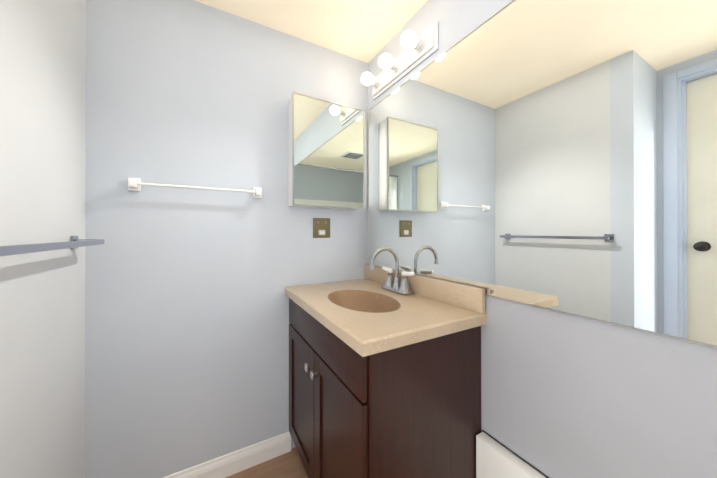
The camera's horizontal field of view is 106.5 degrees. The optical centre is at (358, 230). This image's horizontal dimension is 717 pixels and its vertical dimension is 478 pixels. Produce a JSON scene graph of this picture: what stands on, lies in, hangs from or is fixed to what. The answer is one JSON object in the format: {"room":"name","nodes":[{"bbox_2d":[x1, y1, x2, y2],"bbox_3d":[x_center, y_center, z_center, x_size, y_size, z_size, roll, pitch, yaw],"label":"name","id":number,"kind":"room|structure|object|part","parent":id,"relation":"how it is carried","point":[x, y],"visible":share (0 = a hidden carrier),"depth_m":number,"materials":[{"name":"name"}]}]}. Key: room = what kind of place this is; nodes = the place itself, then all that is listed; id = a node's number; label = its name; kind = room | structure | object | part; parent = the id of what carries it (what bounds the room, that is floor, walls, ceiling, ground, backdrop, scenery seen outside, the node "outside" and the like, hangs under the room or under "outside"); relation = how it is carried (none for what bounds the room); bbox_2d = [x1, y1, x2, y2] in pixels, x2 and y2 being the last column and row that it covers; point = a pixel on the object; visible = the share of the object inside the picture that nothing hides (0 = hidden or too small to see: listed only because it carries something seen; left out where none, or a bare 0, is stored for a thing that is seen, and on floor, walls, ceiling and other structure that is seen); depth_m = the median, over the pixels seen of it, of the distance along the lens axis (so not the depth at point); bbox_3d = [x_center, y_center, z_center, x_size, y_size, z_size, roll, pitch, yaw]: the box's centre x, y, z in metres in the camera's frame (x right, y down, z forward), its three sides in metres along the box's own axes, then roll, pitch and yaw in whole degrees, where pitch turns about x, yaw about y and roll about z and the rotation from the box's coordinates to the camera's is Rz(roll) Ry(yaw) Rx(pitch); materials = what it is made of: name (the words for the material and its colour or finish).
{"room":"bathroom","nodes":[
{"label":"bathroom","id":0,"kind":"room"},
{"bbox_2d":[0,0,85,477],"bbox_3d":[-0.890,0.053,0.663,0.100,2.140,0.730,0,0,-29],"label":"wall","id":1,"kind":"structure","parent":0,"point":[42,196],"depth_m":0.75,"materials":[{"name":"paint"}]},
{"bbox_2d":[0,236,103,255],"bbox_3d":[-0.787,0.038,0.661,0.075,0.044,0.659,0,0,-29],"label":"towel rail","id":2,"kind":"object","parent":1,"relation":"attached to","point":[74,242],"visible":0.98,"depth_m":0.62,"materials":[{"name":"grey metal"}]},
{"bbox_2d":[85,0,367,477],"bbox_3d":[-0.508,0.055,1.354,1.444,2.140,0.100,0,0,-29],"label":"wall","id":3,"kind":"structure","parent":0,"point":[187,322],"depth_m":1.18,"materials":[{"name":"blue paint"}]},
{"bbox_2d":[127,178,261,197],"bbox_3d":[-0.684,-0.185,1.168,0.506,0.052,0.051,0,0,-29],"label":"towel rail","id":4,"kind":"object","parent":3,"relation":"attached to","point":[134,184],"visible":1,"depth_m":1.12,"materials":[{"name":"white ceramic"}]},
{"bbox_2d":[163,431,290,477],"bbox_3d":[-0.679,1.077,1.189,0.761,0.095,0.013,0,0,-29],"label":"baseboard","id":5,"kind":"structure","parent":3,"relation":"attached to","point":[232,463],"depth_m":1.25,"materials":[{"name":"white paint"}]},
{"bbox_2d":[313,218,329,237],"bbox_3d":[-0.200,-0.016,1.465,0.100,0.108,0.008,0,0,-29],"label":"electrical outlet plate","id":6,"kind":"object","parent":3,"relation":"attached to","point":[321,227],"visible":1,"depth_m":1.46,"materials":[{"name":"gold metal"}]},
{"bbox_2d":[288,91,364,209],"bbox_3d":[-0.166,-0.396,1.430,0.403,0.549,0.104,0,0,-29],"label":"upper cabinet","id":7,"kind":"object","parent":3,"relation":"attached to","point":[326,153],"visible":1,"depth_m":1.37,"materials":[{"name":"mirror"}]},
{"bbox_2d":[226,447,307,477],"bbox_3d":[0.027,1.145,-0.013,1.850,0.050,3.000,0,0,-29],"label":"floor","id":8,"kind":"structure","parent":0,"point":[288,465],"depth_m":1.26,"materials":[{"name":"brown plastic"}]},
{"bbox_2d":[285,247,486,477],"bbox_3d":[0.031,0.599,1.142,0.505,1.050,0.786,0,0,-29],"label":"bathroom vanity","id":9,"kind":"object","parent":8,"relation":"on","point":[384,372],"visible":1,"depth_m":0.87,"materials":[{"name":"brown wood"}]},
{"bbox_3d":[-0.256,0.740,1.203,0.018,0.540,0.370,0,0,-29],"label":"door","id":10,"kind":"part","parent":9,"relation":"part of","materials":[{"name":"brown wood"}]},
{"bbox_3d":[-0.182,0.539,1.031,0.024,0.026,0.090,0,0,-29],"label":"knob","id":11,"kind":"part","parent":9,"relation":"part of","materials":[{"name":"silver metal"}]},
{"bbox_3d":[-0.164,0.397,1.042,0.018,0.130,0.744,0,0,-29],"label":"drawer","id":12,"kind":"part","parent":9,"relation":"part of","materials":[{"name":"brown wood"}]},
{"bbox_3d":[-0.072,0.738,0.877,0.018,0.540,0.370,0,0,-29],"label":"door","id":13,"kind":"part","parent":9,"relation":"part of","materials":[{"name":"brown wood"}]},
{"bbox_2d":[328,290,400,312],"bbox_3d":[0.014,0.343,1.113,0.256,0.117,0.400,0,0,-29],"label":"sink","id":14,"kind":"object","parent":9,"relation":"in","point":[348,301],"depth_m":1.23,"materials":[{"name":"ceramic"}]},
{"bbox_2d":[370,247,413,294],"bbox_3d":[0.130,0.179,1.236,0.180,0.210,0.236,0,0,-29],"label":"tap","id":15,"kind":"object","parent":9,"relation":"on","point":[397,282],"depth_m":1.24,"materials":[{"name":"silver metal"}]},
{"bbox_2d":[195,0,427,62],"bbox_3d":[0.027,-1.045,-0.005,1.850,0.050,3.000,0,0,-29],"label":"ceiling","id":16,"kind":"structure","parent":0,"point":[366,31],"depth_m":1.28,"materials":[{"name":"paint"}]},
{"bbox_2d":[368,0,716,477],"bbox_3d":[0.814,0.052,0.377,0.100,2.140,2.900,0,0,-29],"label":"wall","id":17,"kind":"structure","parent":0,"point":[563,395],"depth_m":0.69,"materials":[{"name":"grey paint"}]},
{"bbox_2d":[361,21,437,99],"bbox_3d":[0.157,-0.821,1.312,0.128,0.120,0.504,0,0,-29],"label":"sconce","id":18,"kind":"object","parent":17,"relation":"attached to","point":[418,50],"visible":1,"depth_m":1.27,"materials":[{"name":"white paint"}]},
{"bbox_2d":[476,432,545,477],"bbox_3d":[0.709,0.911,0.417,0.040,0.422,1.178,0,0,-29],"label":"bathtub","id":19,"kind":"object","parent":17,"relation":"attached to","point":[494,459],"depth_m":0.86,"materials":[{"name":"white ceramic"}]},
{"bbox_2d":[482,430,548,477],"bbox_3d":[0.724,0.698,0.426,0.004,0.003,1.178,0,0,-29],"label":"trim","id":20,"kind":"structure","parent":17,"relation":"attached to","point":[528,463],"depth_m":0.83,"materials":[{"name":"grey"}]},
{"bbox_2d":[368,0,716,347],"bbox_3d":[0.498,-0.252,0.826,0.008,0.949,1.791,0,0,-29],"label":"wall mirror","id":21,"kind":"object","parent":17,"relation":"attached to","point":[560,156],"visible":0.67,"depth_m":0.71,"materials":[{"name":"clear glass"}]}
]}

